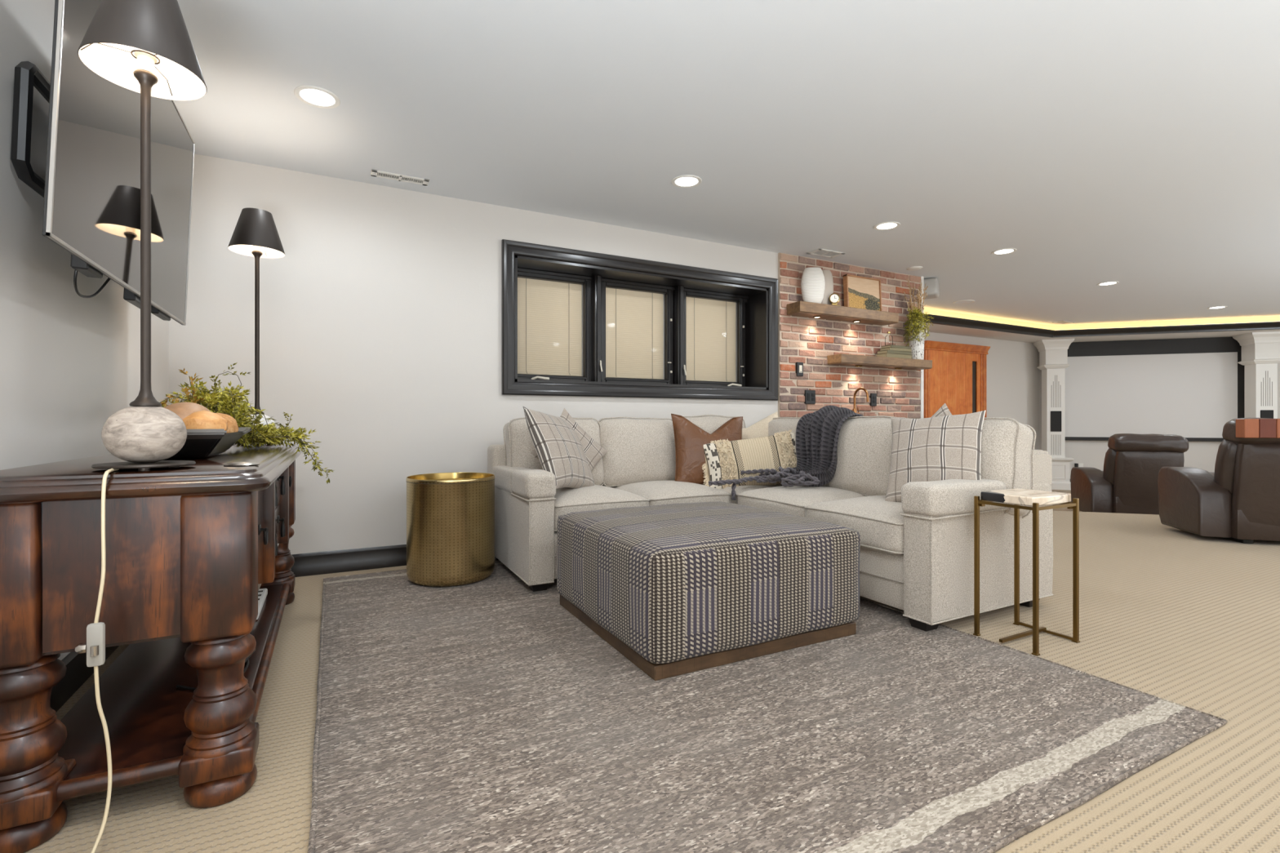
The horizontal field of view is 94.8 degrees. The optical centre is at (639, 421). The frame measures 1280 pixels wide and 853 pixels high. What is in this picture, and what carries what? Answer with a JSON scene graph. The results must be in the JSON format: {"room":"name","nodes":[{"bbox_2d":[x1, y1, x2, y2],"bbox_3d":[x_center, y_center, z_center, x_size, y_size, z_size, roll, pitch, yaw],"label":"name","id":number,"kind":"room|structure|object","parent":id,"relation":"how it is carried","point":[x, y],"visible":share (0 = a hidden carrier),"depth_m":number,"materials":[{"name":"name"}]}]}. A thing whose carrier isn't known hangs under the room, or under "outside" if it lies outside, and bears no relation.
{"room":"leisure room","nodes":[
{"label":"leisure room","id":0,"kind":"room"},
{"bbox_2d":[0,0,168,660],"bbox_3d":[-0.890,-0.287,-0.132,0.100,2.435,7.790,0,0,-28],"label":"wall","id":1,"kind":"structure","parent":0,"point":[69,362],"depth_m":1.84,"materials":[{"name":"white paint"}]},
{"bbox_2d":[49,645,119,712],"bbox_3d":[-0.815,0.863,-0.149,0.018,0.134,7.690,0,0,-28],"label":"baseboard","id":2,"kind":"structure","parent":1,"relation":"attached to","point":[77,673],"depth_m":2.00,"materials":[{"name":"black paint"}]},
{"bbox_2d":[10,0,195,325],"bbox_3d":[-1.783,-0.813,1.962,0.245,0.888,1.430,0,0,-28],"label":"television","id":3,"kind":"object","parent":1,"relation":"attached to","point":[90,189],"visible":0.94,"depth_m":1.69,"materials":[{"name":"black plastic"}]},
{"bbox_2d":[168,153,777,554],"bbox_3d":[0.064,-0.287,4.874,6.230,2.435,0.400,0,0,-28],"label":"wall","id":4,"kind":"structure","parent":0,"point":[380,313],"depth_m":3.74,"materials":[{"name":"white paint"}]},
{"bbox_2d":[290,544,406,577],"bbox_3d":[-0.681,0.863,4.249,4.330,0.134,0.018,0,0,-28],"label":"baseboard","id":5,"kind":"structure","parent":4,"relation":"attached to","point":[383,557],"depth_m":3.65,"materials":[{"name":"black paint"}]},
{"bbox_2d":[501,239,777,400],"bbox_3d":[0.058,-0.728,4.807,2.460,1.079,0.354,0,0,-28],"label":"window","id":6,"kind":"structure","parent":4,"relation":"in","point":[541,285],"depth_m":4.83,"materials":[{"name":"black paint"}]},
{"bbox_2d":[920,275,924,417],"bbox_3d":[2.909,-0.287,6.145,0.040,2.435,0.085,0,0,-28],"label":"trim","id":7,"kind":"structure","parent":4,"relation":"attached to","point":[922,378],"depth_m":6.11,"materials":[{"name":"white paint"}]},
{"bbox_2d":[23,511,1279,852],"bbox_3d":[5.430,1.080,3.459,14.630,0.300,8.300,0,0,-28],"label":"floor","id":8,"kind":"structure","parent":0,"point":[1192,620],"depth_m":1.99,"materials":[{"name":"beige carpet"}]},
{"bbox_2d":[0,443,303,852],"bbox_3d":[-1.599,0.521,2.168,0.556,0.814,1.975,0,0,-28],"label":"sideboard","id":9,"kind":"object","parent":8,"relation":"on","point":[191,549],"depth_m":1.39,"materials":[{"name":"brown wood"}]},
{"bbox_2d":[75,0,207,852],"bbox_3d":[-1.134,-0.048,1.315,0.237,1.958,0.455,0,0,-28],"label":"table lamp","id":10,"kind":"object","parent":9,"relation":"on","point":[145,47],"visible":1,"depth_m":1.38,"materials":[{"name":"brown metal"}]},
{"bbox_2d":[75,622,105,666],"bbox_3d":[-1.167,0.476,1.250,0.047,0.092,0.029,0,0,-28],"label":"switch","id":11,"kind":"object","parent":10,"relation":"attached to","point":[94,647],"depth_m":1.25,"materials":[{"name":"white plastic"}]},
{"bbox_2d":[133,48,157,73],"bbox_3d":[-1.185,-0.861,1.412,0.044,0.050,0.044,0,0,-28],"label":"bulb","id":12,"kind":"object","parent":10,"relation":"attached to","point":[146,60],"depth_m":1.40,"materials":[{"name":"white glass"}]},
{"bbox_2d":[57,583,283,781],"bbox_3d":[-1.624,0.830,2.161,0.445,0.030,1.785,0,0,-28],"label":"shelf","id":13,"kind":"object","parent":9,"relation":"attached to","point":[144,709],"depth_m":1.68,"materials":[{"name":"brown wood"}]},
{"bbox_2d":[166,426,252,459],"bbox_3d":[-1.447,0.067,1.907,0.259,0.092,0.620,0,0,-28],"label":"dough bowl","id":14,"kind":"object","parent":9,"relation":"on","point":[199,443],"visible":0.56,"depth_m":1.74,"materials":[{"name":"black wood"}]},
{"bbox_2d":[163,402,211,420],"bbox_3d":[-1.489,0.006,1.929,0.164,0.140,0.164,0,0,-28],"label":"ball","id":15,"kind":"object","parent":14,"relation":"in","point":[183,410],"visible":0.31,"depth_m":1.89,"materials":[{"name":"beige wood"}]},
{"bbox_2d":[182,410,227,431],"bbox_3d":[-1.353,0.020,1.828,0.121,0.112,0.125,0,0,-28],"label":"ball","id":16,"kind":"object","parent":14,"relation":"in","point":[202,420],"visible":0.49,"depth_m":1.79,"materials":[{"name":"brown wood"}]},
{"bbox_2d":[216,413,238,433],"bbox_3d":[-1.454,0.023,2.035,0.111,0.106,0.111,0,0,-28],"label":"ball","id":17,"kind":"object","parent":14,"relation":"in","point":[233,427],"visible":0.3,"depth_m":2.02,"materials":[{"name":"brown wood"}]},
{"bbox_2d":[223,461,260,466],"bbox_3d":[-1.031,0.108,1.526,0.080,0.010,0.080,0,0,-28],"label":"coaster","id":18,"kind":"object","parent":9,"relation":"on","point":[240,463],"visible":1,"depth_m":1.50,"materials":[{"name":"silver metal"}]},
{"bbox_2d":[159,362,333,483],"bbox_3d":[-1.686,0.029,2.389,0.578,0.532,0.824,0,0,-6],"label":"greenery garland","id":19,"kind":"object","parent":9,"relation":"on","point":[228,403],"visible":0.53,"depth_m":2.33,"materials":[{"name":"green plant"}]},
{"bbox_2d":[227,207,285,445],"bbox_3d":[-1.878,-0.457,2.889,0.237,1.141,0.237,0,0,-28],"label":"table lamp","id":20,"kind":"object","parent":9,"relation":"on","point":[255,234],"visible":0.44,"depth_m":2.87,"materials":[{"name":"brown metal"}]},
{"bbox_2d":[253,245,261,251],"bbox_3d":[-1.878,-0.861,2.889,0.044,0.050,0.044,0,0,-28],"label":"bulb","id":21,"kind":"object","parent":20,"relation":"attached to","point":[255,248],"depth_m":2.88,"materials":[{"name":"white glass"}]},
{"bbox_2d":[307,559,1226,852],"bbox_3d":[-0.024,0.924,2.637,2.496,0.013,3.162,0,0,-28],"label":"area rug","id":22,"kind":"object","parent":8,"relation":"on","point":[485,716],"visible":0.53,"depth_m":1.72,"materials":[{"name":"carpet"}]},
{"bbox_2d":[405,472,494,586],"bbox_3d":[-1.114,0.620,3.480,0.500,0.598,0.500,0,0,-28],"label":"table","id":23,"kind":"object","parent":22,"relation":"on","point":[451,516],"visible":1,"depth_m":3.27,"materials":[{"name":"gold metal"}]},
{"bbox_2d":[406,472,494,480],"bbox_3d":[-1.114,0.342,3.480,0.497,0.042,0.497,0,0,-28],"label":"tray","id":24,"kind":"object","parent":23,"relation":"on","point":[439,476],"depth_m":3.67,"materials":[{"name":"gold metal"}]},
{"bbox_2d":[556,501,860,680],"bbox_3d":[0.265,0.677,2.751,1.055,0.485,1.045,0,0,-28],"label":"ottoman","id":25,"kind":"object","parent":22,"relation":"on","point":[676,589],"visible":1,"depth_m":2.32,"materials":[{"name":"grey fabric"}]},
{"bbox_2d":[487,414,1053,631],"bbox_3d":[0.523,0.438,3.442,2.313,0.980,2.383,0,0,-28],"label":"sectional sofa","id":26,"kind":"object","parent":22,"relation":"on","point":[917,558],"visible":0.7,"depth_m":3.05,"materials":[{"name":"fabric"}]},
{"bbox_2d":[504,418,602,484],"bbox_3d":[-0.563,0.224,3.882,0.626,0.490,0.336,0,0,-28],"label":"cushion","id":27,"kind":"object","parent":26,"relation":"on","point":[519,445],"depth_m":3.71,"materials":[{"name":"fabric"}]},
{"bbox_2d":[522,405,594,488],"bbox_3d":[-0.475,0.178,3.552,0.279,0.536,0.589,0,0,22],"label":"plaid pillow","id":28,"kind":"object","parent":26,"relation":"on","point":[560,451],"visible":0.91,"depth_m":3.40,"materials":[{"name":"fabric"}]},
{"bbox_2d":[529,408,607,471],"bbox_3d":[-0.439,0.195,3.720,0.582,0.564,0.156,0,0,-42],"label":"plaid pillow","id":29,"kind":"object","parent":26,"relation":"on","point":[594,452],"visible":0.26,"depth_m":3.76,"materials":[{"name":"fabric"}]},
{"bbox_2d":[554,484,648,529],"bbox_3d":[-0.352,0.525,3.625,0.612,0.258,0.710,0,0,-28],"label":"seat cushion","id":30,"kind":"object","parent":26,"relation":"on","point":[567,500],"depth_m":3.37,"materials":[{"name":"fabric"}]},
{"bbox_2d":[598,418,675,488],"bbox_3d":[-0.028,0.227,4.158,0.625,0.496,0.337,0,0,-28],"label":"cushion","id":31,"kind":"object","parent":26,"relation":"on","point":[638,450],"depth_m":4.01,"materials":[{"name":"fabric"}]},
{"bbox_2d":[614,480,733,505],"bbox_3d":[0.177,0.526,3.903,0.623,0.257,0.712,0,0,-28],"label":"seat cushion","id":32,"kind":"object","parent":26,"relation":"on","point":[657,492],"depth_m":3.68,"materials":[{"name":"fabric"}]},
{"bbox_2d":[671,413,742,484],"bbox_3d":[0.484,0.214,4.111,0.543,0.543,0.211,0,0,-8],"label":"leather pillow","id":33,"kind":"object","parent":26,"relation":"on","point":[690,439],"visible":0.56,"depth_m":4.04,"materials":[{"name":"brown leather"}]},
{"bbox_2d":[684,416,743,434],"bbox_3d":[0.522,0.209,4.461,0.626,0.500,0.331,0,0,-28],"label":"cushion","id":34,"kind":"object","parent":26,"relation":"on","point":[708,424],"depth_m":4.37,"materials":[{"name":"fabric"}]},
{"bbox_2d":[702,429,796,488],"bbox_3d":[0.783,0.273,3.983,0.819,0.455,0.202,0,0,0],"label":"lumbar pillow","id":35,"kind":"object","parent":26,"relation":"on","point":[725,460],"visible":0.78,"depth_m":3.93,"materials":[{"name":"beige fabric"}]},
{"bbox_2d":[720,484,782,503],"bbox_3d":[0.742,0.527,4.209,0.707,0.260,0.733,0,0,-28],"label":"seat cushion","id":36,"kind":"object","parent":26,"relation":"on","point":[739,489],"depth_m":3.85,"materials":[{"name":"fabric"}]},
{"bbox_2d":[742,411,778,439],"bbox_3d":[0.844,0.229,4.312,0.625,0.609,0.209,0,0,5],"label":"pillow","id":37,"kind":"object","parent":26,"relation":"on","point":[760,428],"visible":0.08,"depth_m":4.31,"materials":[{"name":"fabric"}]},
{"bbox_2d":[767,417,799,459],"bbox_3d":[1.116,0.224,4.114,0.335,0.497,0.628,0,0,-28],"label":"cushion","id":38,"kind":"object","parent":26,"relation":"on","point":[775,426],"depth_m":4.14,"materials":[{"name":"fabric"}]},
{"bbox_2d":[708,404,866,500],"bbox_3d":[0.968,0.195,3.768,1.047,0.599,0.584,0,0,-28],"label":"knit throw","id":39,"kind":"object","parent":26,"relation":"on","point":[817,433],"visible":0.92,"depth_m":3.69,"materials":[{"name":"grey fabric"}]},
{"bbox_2d":[736,485,862,517],"bbox_3d":[1.034,0.526,3.611,0.692,0.258,0.640,0,0,-28],"label":"seat cushion","id":40,"kind":"object","parent":26,"relation":"on","point":[793,500],"depth_m":3.44,"materials":[{"name":"fabric"}]},
{"bbox_2d":[804,496,903,555],"bbox_3d":[1.318,0.526,3.064,0.696,0.255,0.638,0,0,-28],"label":"seat cushion","id":41,"kind":"object","parent":26,"relation":"on","point":[878,522],"depth_m":2.84,"materials":[{"name":"fabric"}]},
{"bbox_2d":[823,417,892,496],"bbox_3d":[1.399,0.226,3.550,0.336,0.497,0.608,0,0,-28],"label":"cushion","id":42,"kind":"object","parent":26,"relation":"on","point":[864,447],"depth_m":3.44,"materials":[{"name":"fabric"}]},
{"bbox_2d":[884,410,985,502],"bbox_3d":[1.475,0.185,2.954,0.476,0.483,0.279,0,0,38],"label":"plaid pillow","id":43,"kind":"object","parent":26,"relation":"on","point":[945,447],"visible":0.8,"depth_m":2.90,"materials":[{"name":"fabric"}]},
{"bbox_2d":[930,403,952,417],"bbox_3d":[1.557,0.140,3.088,0.141,0.479,0.487,0,0,-44],"label":"plaid pillow","id":44,"kind":"object","parent":26,"relation":"on","point":[944,411],"visible":0.05,"depth_m":3.09,"materials":[{"name":"fabric"}]},
{"bbox_2d":[980,418,1032,514],"bbox_3d":[1.693,0.238,3.043,0.331,0.506,0.578,0,0,-28],"label":"cushion","id":45,"kind":"object","parent":26,"relation":"on","point":[1006,451],"depth_m":2.80,"materials":[{"name":"fabric"}]},
{"bbox_2d":[973,488,1079,656],"bbox_3d":[1.645,0.618,2.520,0.336,0.625,0.264,0,0,-28],"label":"table","id":46,"kind":"object","parent":8,"relation":"on","point":[1035,499],"visible":1,"depth_m":2.48,"materials":[{"name":"gold metal"}]},
{"bbox_2d":[1157,417,1279,543],"bbox_3d":[4.906,0.449,4.687,1.000,0.962,0.878,0,0,17],"label":"recliner","id":47,"kind":"object","parent":8,"relation":"on","point":[1238,501],"visible":0.86,"depth_m":4.52,"materials":[{"name":"brown leather"}]},
{"bbox_2d":[1213,439,1237,497],"bbox_3d":[4.848,0.430,4.509,0.705,0.630,0.261,0,0,17],"label":"cushion","id":48,"kind":"object","parent":47,"relation":"on","point":[1225,477],"depth_m":4.54,"materials":[{"name":"brown leather"}]},
{"bbox_2d":[1235,418,1279,438],"bbox_3d":[4.757,0.048,4.214,0.738,0.140,0.100,0,0,17],"label":"wooden slab","id":49,"kind":"object","parent":47,"relation":"on","point":[1245,428],"visible":1,"depth_m":4.25,"materials":[{"name":"brown wood"}]},
{"bbox_3d":[2.239,0.478,5.388,1.840,0.905,0.645,0,0,-28],"label":"bar cabinet","id":50,"kind":"object","parent":8,"relation":"on","visible":0},
{"bbox_3d":[2.247,0.005,5.392,1.900,0.040,0.645,0,0,-28],"label":"countertop","id":51,"kind":"structure","parent":50,"relation":"on","visible":0},
{"bbox_2d":[852,387,868,413],"bbox_3d":[2.050,-0.165,5.452,0.080,0.300,0.190,0,0,-28],"label":"faucet","id":52,"kind":"object","parent":51,"relation":"on","point":[854,410],"visible":0.73,"depth_m":5.49,"materials":[{"name":"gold metal"}]},
{"bbox_2d":[173,0,1279,325],"bbox_3d":[5.584,-1.565,4.104,15.500,0.120,9.500,0,0,-28],"label":"ceiling","id":53,"kind":"structure","parent":0,"point":[1134,144],"depth_m":3.00,"materials":[{"name":"white paint"}]},
{"bbox_2d":[293,84,340,108],"bbox_3d":[-1.494,-1.502,2.728,0.190,0.006,0.190,0,0,-28],"label":"recessed light","id":54,"kind":"object","parent":53,"relation":"in","point":[316,96],"visible":1,"depth_m":2.72,"materials":[{"name":"white ceramic"}]},
{"bbox_2d":[370,168,429,186],"bbox_3d":[-1.475,-1.501,3.624,0.330,0.008,0.095,0,0,-28],"label":"ceiling vent","id":55,"kind":"object","parent":53,"relation":"in","point":[376,173],"visible":1,"depth_m":3.61,"materials":[{"name":"white metal"}]},
{"bbox_2d":[671,174,702,187],"bbox_3d":[0.291,-1.502,3.684,0.190,0.006,0.190,0,0,-28],"label":"recessed light","id":56,"kind":"object","parent":53,"relation":"in","point":[684,180],"visible":1,"depth_m":3.68,"materials":[{"name":"white ceramic"}]},
{"bbox_2d":[806,248,844,257],"bbox_3d":[1.656,-1.501,5.250,0.310,0.008,0.160,0,0,-28],"label":"ceiling vent","id":57,"kind":"object","parent":53,"relation":"in","point":[820,252],"visible":1,"depth_m":5.24,"materials":[{"name":"white metal"}]},
{"bbox_2d":[873,221,900,230],"bbox_3d":[1.896,-1.502,4.523,0.190,0.006,0.190,0,0,-28],"label":"recessed light","id":58,"kind":"object","parent":53,"relation":"in","point":[891,224],"visible":1,"depth_m":4.52,"materials":[{"name":"white ceramic"}]},
{"bbox_2d":[906,266,922,271],"bbox_3d":[2.691,-1.498,5.774,0.148,0.014,0.148,0,0,-28],"label":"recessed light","id":59,"kind":"object","parent":53,"relation":"attached to","point":[913,268],"visible":1,"depth_m":5.75,"materials":[{"name":"white plastic"}]},
{"bbox_2d":[924,277,939,298],"bbox_3d":[3.062,-1.415,6.299,0.240,0.180,0.312,0,0,30],"label":"projector","id":60,"kind":"object","parent":53,"relation":"attached to","point":[932,291],"visible":0.63,"depth_m":6.14,"materials":[{"name":"grey plastic"}]},
{"bbox_2d":[952,299,974,304],"bbox_3d":[4.066,-1.501,7.396,0.244,0.008,0.244,0,0,-28],"label":"ceiling speaker","id":61,"kind":"object","parent":53,"relation":"attached to","point":[965,301],"visible":1,"depth_m":7.39,"materials":[{"name":"white plastic"}]},
{"bbox_2d":[955,300,972,303],"bbox_3d":[4.066,-1.502,7.396,0.200,0.001,0.200,0,0,-28],"label":"grille","id":62,"kind":"object","parent":61,"relation":"attached to","point":[964,301],"depth_m":7.42,"materials":[{"name":"white metal"}]},
{"bbox_2d":[991,248,1016,254],"bbox_3d":[3.216,-1.502,5.202,0.190,0.006,0.190,0,0,-28],"label":"recessed light","id":63,"kind":"object","parent":53,"relation":"in","point":[1006,251],"visible":1,"depth_m":5.20,"materials":[{"name":"white ceramic"}]},
{"bbox_2d":[1053,320,1073,324],"bbox_3d":[6.401,-1.501,8.909,0.300,0.008,0.160,0,0,-28],"label":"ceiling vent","id":64,"kind":"object","parent":53,"relation":"in","point":[1059,322],"visible":1,"depth_m":8.89,"materials":[{"name":"white metal"}]},
{"bbox_2d":[1097,281,1119,285],"bbox_3d":[5.091,-1.502,6.408,0.190,0.006,0.190,0,0,-28],"label":"recessed light","id":65,"kind":"object","parent":53,"relation":"in","point":[1106,283],"visible":1,"depth_m":6.42,"materials":[{"name":"white ceramic"}]},
{"bbox_2d":[1207,306,1227,309],"bbox_3d":[7.602,-1.502,7.755,0.190,0.006,0.190,0,0,-28],"label":"recessed light","id":66,"kind":"object","parent":53,"relation":"in","point":[1215,307],"visible":1,"depth_m":7.74,"materials":[{"name":"white ceramic"}]},
{"bbox_2d":[777,252,920,419],"bbox_3d":[2.078,-0.738,5.684,1.892,1.535,0.045,0,0,-28],"label":"brick wall","id":67,"kind":"structure","parent":0,"point":[809,341],"depth_m":5.57,"materials":[{"name":"red brick"}]},
{"bbox_2d":[795,362,803,376],"bbox_3d":[1.444,-0.475,5.332,0.072,0.125,0.040,0,0,-28],"label":"dimmer switch","id":68,"kind":"object","parent":67,"relation":"attached to","point":[799,366],"visible":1,"depth_m":5.32,"materials":[{"name":"black plastic"}]},
{"bbox_2d":[804,390,815,404],"bbox_3d":[1.554,-0.225,5.391,0.117,0.125,0.036,0,0,-28],"label":"wall outlet","id":69,"kind":"object","parent":67,"relation":"attached to","point":[810,395],"visible":1,"depth_m":5.38,"materials":[{"name":"black plastic"}]},
{"bbox_2d":[786,301,898,325],"bbox_3d":[1.905,-0.996,5.480,1.255,0.106,0.176,0,0,-28],"label":"floating shelf","id":70,"kind":"object","parent":67,"relation":"attached to","point":[800,308],"visible":1,"depth_m":5.37,"materials":[{"name":"brown wood"}]},
{"bbox_2d":[800,266,825,303],"bbox_3d":[1.548,-1.212,5.272,0.215,0.325,0.095,0,0,0],"label":"vase","id":71,"kind":"object","parent":70,"relation":"on","point":[812,282],"visible":0.88,"depth_m":5.24,"materials":[{"name":"beige ceramic"}]},
{"bbox_2d":[821,269,833,304],"bbox_3d":[1.713,-1.222,5.423,0.150,0.345,0.075,0,0,-18],"label":"vase","id":72,"kind":"object","parent":70,"relation":"on","point":[828,290],"visible":0.55,"depth_m":5.39,"materials":[{"name":"beige ceramic"}]},
{"bbox_2d":[828,293,839,306],"bbox_3d":[1.772,-1.109,5.378,0.100,0.120,0.065,0,0,7],"label":"desk clock","id":73,"kind":"object","parent":70,"relation":"on","point":[834,298],"visible":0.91,"depth_m":5.36,"materials":[{"name":"gold metal"}]},
{"bbox_2d":[843,274,882,311],"bbox_3d":[2.120,-1.211,5.603,0.455,0.327,0.067,0,0,-28],"label":"framed picture","id":74,"kind":"object","parent":70,"relation":"on","point":[859,291],"visible":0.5,"depth_m":5.58,"materials":[{"name":"beige paper"}]},
{"bbox_2d":[869,393,876,406],"bbox_3d":[2.285,-0.215,5.774,0.072,0.125,0.036,0,0,-28],"label":"wall outlet","id":75,"kind":"object","parent":67,"relation":"attached to","point":[873,397],"visible":1,"depth_m":5.76,"materials":[{"name":"black plastic"}]},
{"bbox_2d":[826,353,932,369],"bbox_3d":[2.344,-0.570,5.710,1.259,0.095,0.176,0,0,-28],"label":"floating shelf","id":76,"kind":"object","parent":67,"relation":"attached to","point":[842,359],"visible":1,"depth_m":5.58,"materials":[{"name":"brown wood"}]},
{"bbox_2d":[875,352,911,359],"bbox_3d":[2.496,-0.638,5.790,0.360,0.042,0.130,0,0,-28],"label":"book","id":77,"kind":"object","parent":76,"relation":"on","point":[886,354],"visible":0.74,"depth_m":5.72,"materials":[{"name":"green paper"}]},
{"bbox_2d":[876,350,911,355],"bbox_3d":[2.501,-0.674,5.793,0.350,0.030,0.125,0,0,-29],"label":"book","id":78,"kind":"object","parent":77,"relation":"on","point":[882,351],"visible":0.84,"depth_m":5.73,"materials":[{"name":"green paper"}]},
{"bbox_2d":[880,346,911,351],"bbox_3d":[2.518,-0.704,5.802,0.300,0.030,0.120,0,0,-26],"label":"book","id":79,"kind":"object","parent":78,"relation":"on","point":[888,348],"visible":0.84,"depth_m":5.75,"materials":[{"name":"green paper"}]},
{"bbox_2d":[880,344,911,348],"bbox_3d":[2.523,-0.730,5.804,0.290,0.022,0.120,0,0,-29],"label":"book","id":80,"kind":"object","parent":79,"relation":"on","point":[891,345],"visible":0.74,"depth_m":5.74,"materials":[{"name":"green paper"}]},
{"bbox_2d":[884,331,893,345],"bbox_3d":[2.409,-0.805,5.699,0.072,0.128,0.072,0,0,-28],"label":"glass bottle","id":81,"kind":"object","parent":80,"relation":"on","point":[888,332],"visible":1,"depth_m":5.70,"materials":[{"name":"gold"}]},
{"bbox_2d":[908,320,927,359],"bbox_3d":[2.822,-0.825,5.950,0.234,0.414,0.148,0,0,-28],"label":"vase","id":82,"kind":"object","parent":76,"relation":"on","point":[917,348],"visible":0.34,"depth_m":5.87,"materials":[{"name":"white ceramic"}]},
{"bbox_2d":[903,277,928,316],"bbox_3d":[2.796,-1.062,5.904,0.330,0.772,0.142,0,0,-19],"label":"dried branches","id":83,"kind":"object","parent":82,"relation":"in","point":[918,296],"visible":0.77,"depth_m":5.89,"materials":[{"name":"brown plant"}]},
{"bbox_2d":[902,306,933,346],"bbox_3d":[2.733,-0.937,5.814,0.340,0.430,0.196,0,0,-28],"label":"greenery sprig","id":84,"kind":"object","parent":82,"relation":"in","point":[917,316],"visible":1,"depth_m":5.80,"materials":[{"name":"green plant"}]},
{"bbox_2d":[924,331,1039,449],"bbox_3d":[4.532,-0.207,8.858,5.380,2.595,0.100,0,0,-28],"label":"wall","id":85,"kind":"structure","parent":0,"point":[1012,371],"depth_m":9.59,"materials":[{"name":"white paint"}]},
{"bbox_2d":[924,340,990,420],"bbox_3d":[4.778,-0.040,8.873,1.490,2.260,0.100,0,0,-28],"label":"door","id":86,"kind":"structure","parent":85,"relation":"in","point":[957,378],"depth_m":8.86,"materials":[{"name":"brown wood"}]},
{"bbox_2d":[1052,489,1082,511],"bbox_3d":[8.366,1.235,5.615,9.170,0.290,9.400,0,0,-28],"label":"floor","id":87,"kind":"structure","parent":0,"point":[1054,491],"depth_m":7.71,"materials":[{"name":"beige carpet"}]},
{"bbox_2d":[1033,338,1074,489],"bbox_3d":[6.750,-0.113,9.622,0.450,2.406,0.450,0,0,17],"label":"column","id":88,"kind":"structure","parent":87,"relation":"on","point":[1053,353],"depth_m":9.49,"materials":[{"name":"white wood"}]},
{"bbox_2d":[1050,411,1061,431],"bbox_3d":[6.711,-0.005,9.498,0.150,0.330,0.014,0,0,17],"label":"speaker grille","id":89,"kind":"object","parent":88,"relation":"attached to","point":[1055,416],"depth_m":9.49,"materials":[{"name":"black fabric"}]},
{"bbox_2d":[1070,433,1187,515],"bbox_3d":[5.624,0.609,6.715,1.000,0.962,0.878,0,0,17],"label":"recliner","id":90,"kind":"object","parent":87,"relation":"on","point":[1127,483],"visible":0.86,"depth_m":6.42,"materials":[{"name":"brown leather"}]},
{"bbox_2d":[1102,448,1116,485],"bbox_3d":[5.566,0.590,6.537,0.705,0.630,0.261,0,0,17],"label":"cushion","id":91,"kind":"object","parent":90,"relation":"on","point":[1109,476],"depth_m":6.56,"materials":[{"name":"brown leather"}]},
{"bbox_2d":[1231,331,1279,418],"bbox_3d":[9.301,-0.113,8.823,0.450,2.406,0.450,0,0,17],"label":"column","id":92,"kind":"structure","parent":87,"relation":"on","point":[1260,351],"depth_m":8.71,"materials":[{"name":"white wood"}]},
{"bbox_2d":[1260,409,1273,417],"bbox_3d":[9.262,-0.005,8.699,0.150,0.330,0.014,0,0,17],"label":"speaker grille","id":93,"kind":"object","parent":92,"relation":"attached to","point":[1264,413],"depth_m":8.69,"materials":[{"name":"black fabric"}]},
{"bbox_2d":[924,308,1279,329],"bbox_3d":[7.333,-1.413,8.594,10.361,0.185,2.767,0,0,-1],"label":"light strip","id":94,"kind":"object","parent":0,"point":[1273,318],"depth_m":8.70,"materials":[{"name":"yellow plastic"}]},
{"bbox_2d":[1039,363,1279,475],"bbox_3d":[9.408,-0.207,9.212,3.990,2.595,3.990,0,0,-28],"label":"wall","id":95,"kind":"structure","parent":0,"point":[1203,455],"depth_m":9.70,"materials":[{"name":"white paint"}]},
{"bbox_2d":[1074,463,1083,466],"bbox_3d":[7.296,0.750,9.778,0.125,0.110,0.040,0,0,17],"label":"wall outlet","id":96,"kind":"object","parent":95,"relation":"attached to","point":[1075,464],"visible":0.58,"depth_m":9.78,"materials":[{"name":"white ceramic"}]},
{"bbox_2d":[924,322,1279,342],"bbox_3d":[7.329,-1.318,8.600,10.355,0.004,2.756,0,0,-1],"label":"trim","id":97,"kind":"structure","parent":95,"relation":"attached to","point":[936,328],"depth_m":9.04,"materials":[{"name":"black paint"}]},
{"bbox_2d":[924,313,1279,337],"bbox_3d":[7.460,-1.369,8.191,10.125,0.111,2.102,0,0,-1],"label":"trim","id":98,"kind":"structure","parent":95,"relation":"attached to","point":[936,319],"depth_m":8.64,"materials":[{"name":"black paint"}]},
{"bbox_2d":[1065,337,1244,441],"bbox_3d":[8.082,-0.502,9.497,2.640,1.624,0.052,0,0,17],"label":"projection screen","id":99,"kind":"object","parent":95,"relation":"attached to","point":[1188,388],"visible":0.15,"depth_m":9.44,"materials":[{"name":"white fabric"}]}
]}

